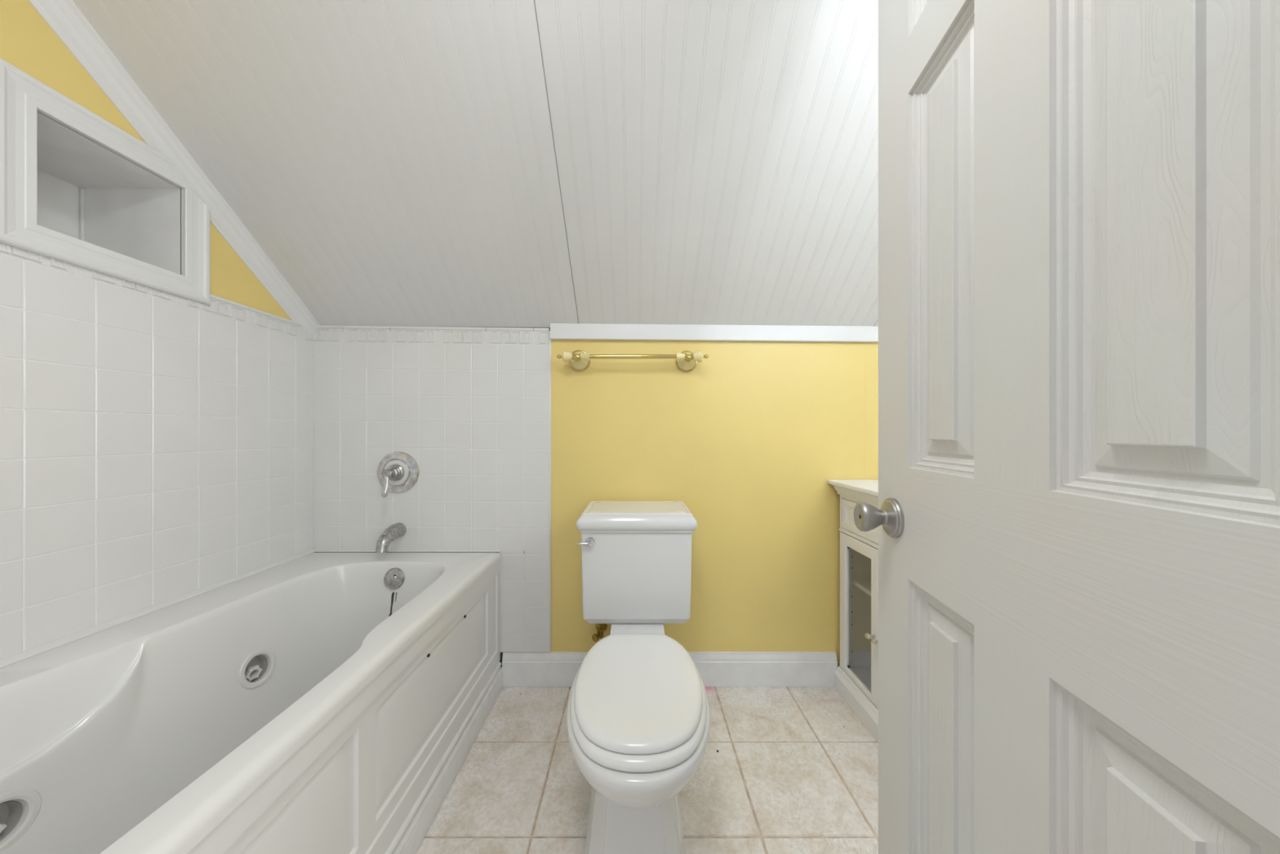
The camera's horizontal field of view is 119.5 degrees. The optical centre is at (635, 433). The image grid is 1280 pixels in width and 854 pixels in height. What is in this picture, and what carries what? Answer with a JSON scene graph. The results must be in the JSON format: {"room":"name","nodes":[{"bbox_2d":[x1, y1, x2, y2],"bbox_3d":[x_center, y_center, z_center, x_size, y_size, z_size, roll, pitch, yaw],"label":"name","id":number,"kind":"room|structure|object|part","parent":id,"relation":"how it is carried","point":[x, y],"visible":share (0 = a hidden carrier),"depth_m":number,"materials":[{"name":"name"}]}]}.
{"room":"bathroom","nodes":[
{"label":"bathroom","id":0,"kind":"room"},
{"bbox_2d":[0,0,312,659],"bbox_3d":[-1.395,-0.069,0.820,0.112,2.359,1.480,0,0,0],"label":"wall","id":1,"kind":"structure","parent":0,"point":[156,446],"depth_m":0.98,"materials":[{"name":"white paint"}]},
{"bbox_2d":[0,57,209,304],"bbox_3d":[-1.489,-0.595,0.969,0.324,0.386,0.400,0,0,0],"label":"wall niche","id":2,"kind":"object","parent":1,"relation":"attached to","point":[77,188],"visible":0.93,"depth_m":1.02,"materials":[{"name":"paint"}]},
{"bbox_2d":[27,0,319,341],"bbox_3d":[-1.332,-0.768,1.120,0.038,0.806,0.880,0,0,0],"label":"trim","id":3,"kind":"structure","parent":1,"relation":"attached to","point":[65,20],"depth_m":1.04,"materials":[{"name":"white paint"}]},
{"bbox_2d":[72,0,878,327],"bbox_3d":[0.035,-0.798,0.711,2.871,0.802,1.822,0,0,0],"label":"ceiling","id":4,"kind":"structure","parent":0,"point":[485,163],"depth_m":1.08,"materials":[{"name":"paint"}]},
{"bbox_2d":[312,324,878,666],"bbox_3d":[-0.066,0.280,1.604,3.171,1.660,0.112,0,0,0],"label":"wall","id":5,"kind":"structure","parent":0,"point":[510,444],"depth_m":1.56,"materials":[{"name":"yellow paint"}]},
{"bbox_2d":[375,522,406,552],"bbox_3d":[-0.984,0.417,1.484,0.060,0.090,0.136,0,0,0],"label":"tub spout","id":6,"kind":"object","parent":5,"relation":"attached to","point":[396,531],"visible":1,"depth_m":1.47,"materials":[{"name":"silver metal"}]},
{"bbox_2d":[377,451,419,497],"bbox_3d":[-0.986,0.163,1.504,0.172,0.174,0.097,0,0,0],"label":"shower valve","id":7,"kind":"object","parent":5,"relation":"attached to","point":[397,472],"visible":1,"depth_m":1.54,"materials":[{"name":"silver metal"}]},
{"bbox_3d":[-0.986,0.209,1.473,0.022,0.083,0.036,0,0,0],"label":"lever","id":8,"kind":"part","parent":7,"relation":"part of","materials":[{"name":"silver metal"}]},
{"bbox_3d":[-0.986,0.162,1.505,0.068,0.068,0.070,0,0,0],"label":"stem","id":9,"kind":"part","parent":7,"relation":"part of","materials":[{"name":"silver metal"}]},
{"bbox_2d":[591,623,607,641],"bbox_3d":[-0.147,0.749,1.514,0.048,0.161,0.095,0,0,6],"label":"valve","id":10,"kind":"object","parent":5,"relation":"attached to","point":[600,628],"visible":0.78,"depth_m":1.50,"materials":[{"name":"gold metal"}]},
{"bbox_3d":[-0.156,0.812,1.486,0.030,0.031,0.029,0,0,35],"label":"handle","id":11,"kind":"part","parent":10,"relation":"part of","materials":[{"name":"gold metal"}]},
{"bbox_2d":[556,350,708,372],"bbox_3d":[-0.012,-0.301,1.515,0.607,0.092,0.090,0,0,0],"label":"towel bar","id":12,"kind":"object","parent":5,"relation":"attached to","point":[579,360],"visible":1,"depth_m":1.49,"materials":[{"name":"gold metal"}]},
{"bbox_3d":[-0.235,-0.302,1.556,0.090,0.090,0.008,0,0,0],"label":"wall plate","id":13,"kind":"part","parent":12,"relation":"part of","materials":[{"name":"gold metal"}]},
{"bbox_2d":[580,351,589,360],"bbox_3d":[-0.203,-0.306,1.492,0.036,0.036,0.036,0,0,0],"label":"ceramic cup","id":14,"kind":"object","parent":12,"relation":"on","point":[585,356],"depth_m":1.48,"materials":[{"name":"white"}]},
{"bbox_2d":[675,351,684,360],"bbox_3d":[0.180,-0.306,1.492,0.036,0.036,0.036,0,0,0],"label":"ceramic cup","id":15,"kind":"object","parent":12,"relation":"on","point":[679,356],"depth_m":1.48,"materials":[{"name":"white"}]},
{"bbox_3d":[0.212,-0.299,1.556,0.090,0.090,0.008,0,0,0],"label":"wall plate","id":16,"kind":"part","parent":12,"relation":"part of","materials":[{"name":"gold metal"}]},
{"bbox_2d":[502,651,837,686],"bbox_3d":[0.141,0.981,1.552,1.388,0.136,0.016,0,0,0],"label":"baseboard","id":17,"kind":"structure","parent":5,"relation":"attached to","point":[553,668],"depth_m":1.54,"materials":[{"name":"white paint"}]},
{"bbox_2d":[550,323,878,342],"bbox_3d":[0.533,-0.414,1.550,1.773,0.079,0.020,0,0,0],"label":"trim","id":18,"kind":"structure","parent":5,"relation":"attached to","point":[563,331],"depth_m":1.54,"materials":[{"name":"white paint"}]},
{"bbox_2d":[415,686,878,853],"bbox_3d":[0.035,1.080,0.269,2.971,0.060,2.783,0,0,0],"label":"floor","id":19,"kind":"structure","parent":0,"point":[786,775],"depth_m":1.13,"materials":[{"name":"tile"}]},
{"bbox_2d":[0,548,501,853],"bbox_3d":[-0.949,0.721,0.821,0.791,0.483,1.462,0,0,0],"label":"bathtub","id":20,"kind":"object","parent":19,"relation":"on","point":[308,701],"visible":1,"depth_m":0.87,"materials":[{"name":"plastic"}]},
{"bbox_2d":[0,800,22,840],"bbox_3d":[-1.182,0.716,0.678,0.033,0.069,0.067,0,0,0],"label":"jet","id":21,"kind":"object","parent":20,"relation":"attached to","point":[11,811],"depth_m":0.70,"materials":[{"name":"grey plastic"}]},
{"bbox_2d":[246,655,267,681],"bbox_3d":[-1.140,0.701,1.109,0.039,0.070,0.068,0,0,0],"label":"jet","id":22,"kind":"object","parent":20,"relation":"attached to","point":[256,665],"depth_m":1.12,"materials":[{"name":"grey plastic"}]},
{"bbox_3d":[-0.572,0.727,0.463,0.008,0.246,0.605,0,0,0],"label":"apron panel","id":23,"kind":"part","parent":20,"relation":"part of","materials":[{"name":"plastic"}]},
{"bbox_3d":[-0.912,0.549,1.412,0.077,0.077,0.030,0,0,0],"label":"overflow plate","id":24,"kind":"part","parent":20,"relation":"part of","materials":[{"name":"silver metal"}]},
{"bbox_3d":[-0.572,0.727,1.125,0.008,0.246,0.621,0,0,0],"label":"apron panel","id":25,"kind":"part","parent":20,"relation":"part of","materials":[{"name":"plastic"}]},
{"bbox_2d":[391,666,502,853],"bbox_3d":[-0.570,1.006,0.819,0.044,0.085,1.458,0,0,0],"label":"trim","id":26,"kind":"structure","parent":20,"relation":"attached to","point":[410,842],"depth_m":1.09,"materials":[{"name":"paint"}]},
{"bbox_2d":[566,501,710,853],"bbox_3d":[0.004,0.664,1.136,0.420,0.771,0.839,0,0,0],"label":"toilet","id":27,"kind":"object","parent":19,"relation":"on","point":[638,715],"visible":1,"depth_m":0.94,"materials":[{"name":"white ceramic"}]},
{"bbox_3d":[-0.179,0.378,1.275,0.047,0.016,0.016,0,0,-14],"label":"lever","id":28,"kind":"part","parent":27,"relation":"part of","materials":[{"name":"silver metal"}]},
{"bbox_3d":[-0.157,0.377,1.284,0.033,0.033,0.024,0,0,0],"label":"flush handle","id":29,"kind":"part","parent":27,"relation":"part of","materials":[{"name":"silver metal"}]},
{"bbox_3d":[0.004,0.504,1.415,0.386,0.330,0.244,0,0,0],"label":"tank","id":30,"kind":"part","parent":27,"relation":"part of","materials":[{"name":"white ceramic"}]},
{"bbox_3d":[0.004,0.311,1.415,0.420,0.065,0.280,0,0,0],"label":"tank lid","id":31,"kind":"part","parent":27,"relation":"part of","materials":[{"name":"white ceramic"}]},
{"bbox_3d":[0.006,0.659,0.957,0.340,0.023,0.447,0,0,0],"label":"seat","id":32,"kind":"part","parent":27,"relation":"part of","materials":[{"name":"white plastic"}]},
{"bbox_3d":[0.006,0.636,0.966,0.323,0.022,0.431,0,0,0],"label":"lid","id":33,"kind":"part","parent":27,"relation":"part of","materials":[{"name":"white plastic"}]},
{"bbox_2d":[827,479,878,742],"bbox_3d":[1.100,0.621,1.278,0.600,0.856,0.553,0,0,0],"label":"base cabinet","id":34,"kind":"object","parent":19,"relation":"on","point":[856,677],"visible":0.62,"depth_m":1.41,"materials":[{"name":"white paint"}]},
{"bbox_3d":[0.849,0.680,1.414,0.020,0.551,0.240,0,0,0],"label":"door","id":35,"kind":"part","parent":34,"relation":"part of","materials":[{"name":"white paint"}]},
{"bbox_3d":[0.852,0.692,1.411,0.003,0.486,0.160,0,0,0],"label":"glass pane","id":36,"kind":"part","parent":34,"relation":"part of","materials":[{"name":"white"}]},
{"bbox_3d":[0.850,0.326,1.292,0.011,0.120,0.467,0,0,0],"label":"drawer","id":37,"kind":"part","parent":34,"relation":"part of","materials":[{"name":"white paint"}]},
{"bbox_3d":[0.824,0.712,1.310,0.030,0.021,0.021,0,0,0],"label":"knob","id":38,"kind":"part","parent":34,"relation":"part of","materials":[{"name":"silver metal"}]},
{"bbox_3d":[0.824,0.712,1.276,0.030,0.021,0.021,0,0,0],"label":"knob","id":39,"kind":"part","parent":34,"relation":"part of","materials":[{"name":"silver metal"}]},
{"bbox_3d":[0.930,-0.069,0.018,1.180,2.359,0.155,0,0,0],"label":"wall","id":40,"kind":"structure","parent":0,"visible":0},
{"bbox_2d":[853,0,1279,853],"bbox_3d":[0.414,0.023,0.383,0.159,2.030,0.577,0,0,10],"label":"door","id":41,"kind":"structure","parent":40,"relation":"in","point":[1077,517],"depth_m":0.33,"materials":[{"name":"paint"}]},
{"bbox_3d":[0.395,0.140,0.624,0.042,0.049,0.049,0,0,10],"label":"knob","id":42,"kind":"part","parent":41,"relation":"part of","materials":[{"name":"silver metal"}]},
{"bbox_3d":[0.426,-0.743,0.504,0.035,0.268,0.140,0,0,10],"label":"panel","id":43,"kind":"part","parent":41,"relation":"part of","materials":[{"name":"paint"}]},
{"bbox_3d":[0.426,-0.235,0.504,0.035,0.577,0.140,0,0,10],"label":"panel","id":44,"kind":"part","parent":41,"relation":"part of","materials":[{"name":"paint"}]},
{"bbox_3d":[0.426,0.514,0.504,0.035,0.578,0.140,0,0,10],"label":"panel","id":45,"kind":"part","parent":41,"relation":"part of","materials":[{"name":"paint"}]},
{"bbox_3d":[0.387,-0.235,0.271,0.035,0.577,0.142,0,0,10],"label":"panel","id":46,"kind":"part","parent":41,"relation":"part of","materials":[{"name":"paint"}]},
{"bbox_3d":[0.387,0.514,0.271,0.035,0.578,0.142,0,0,10],"label":"panel","id":47,"kind":"part","parent":41,"relation":"part of","materials":[{"name":"paint"}]}
]}

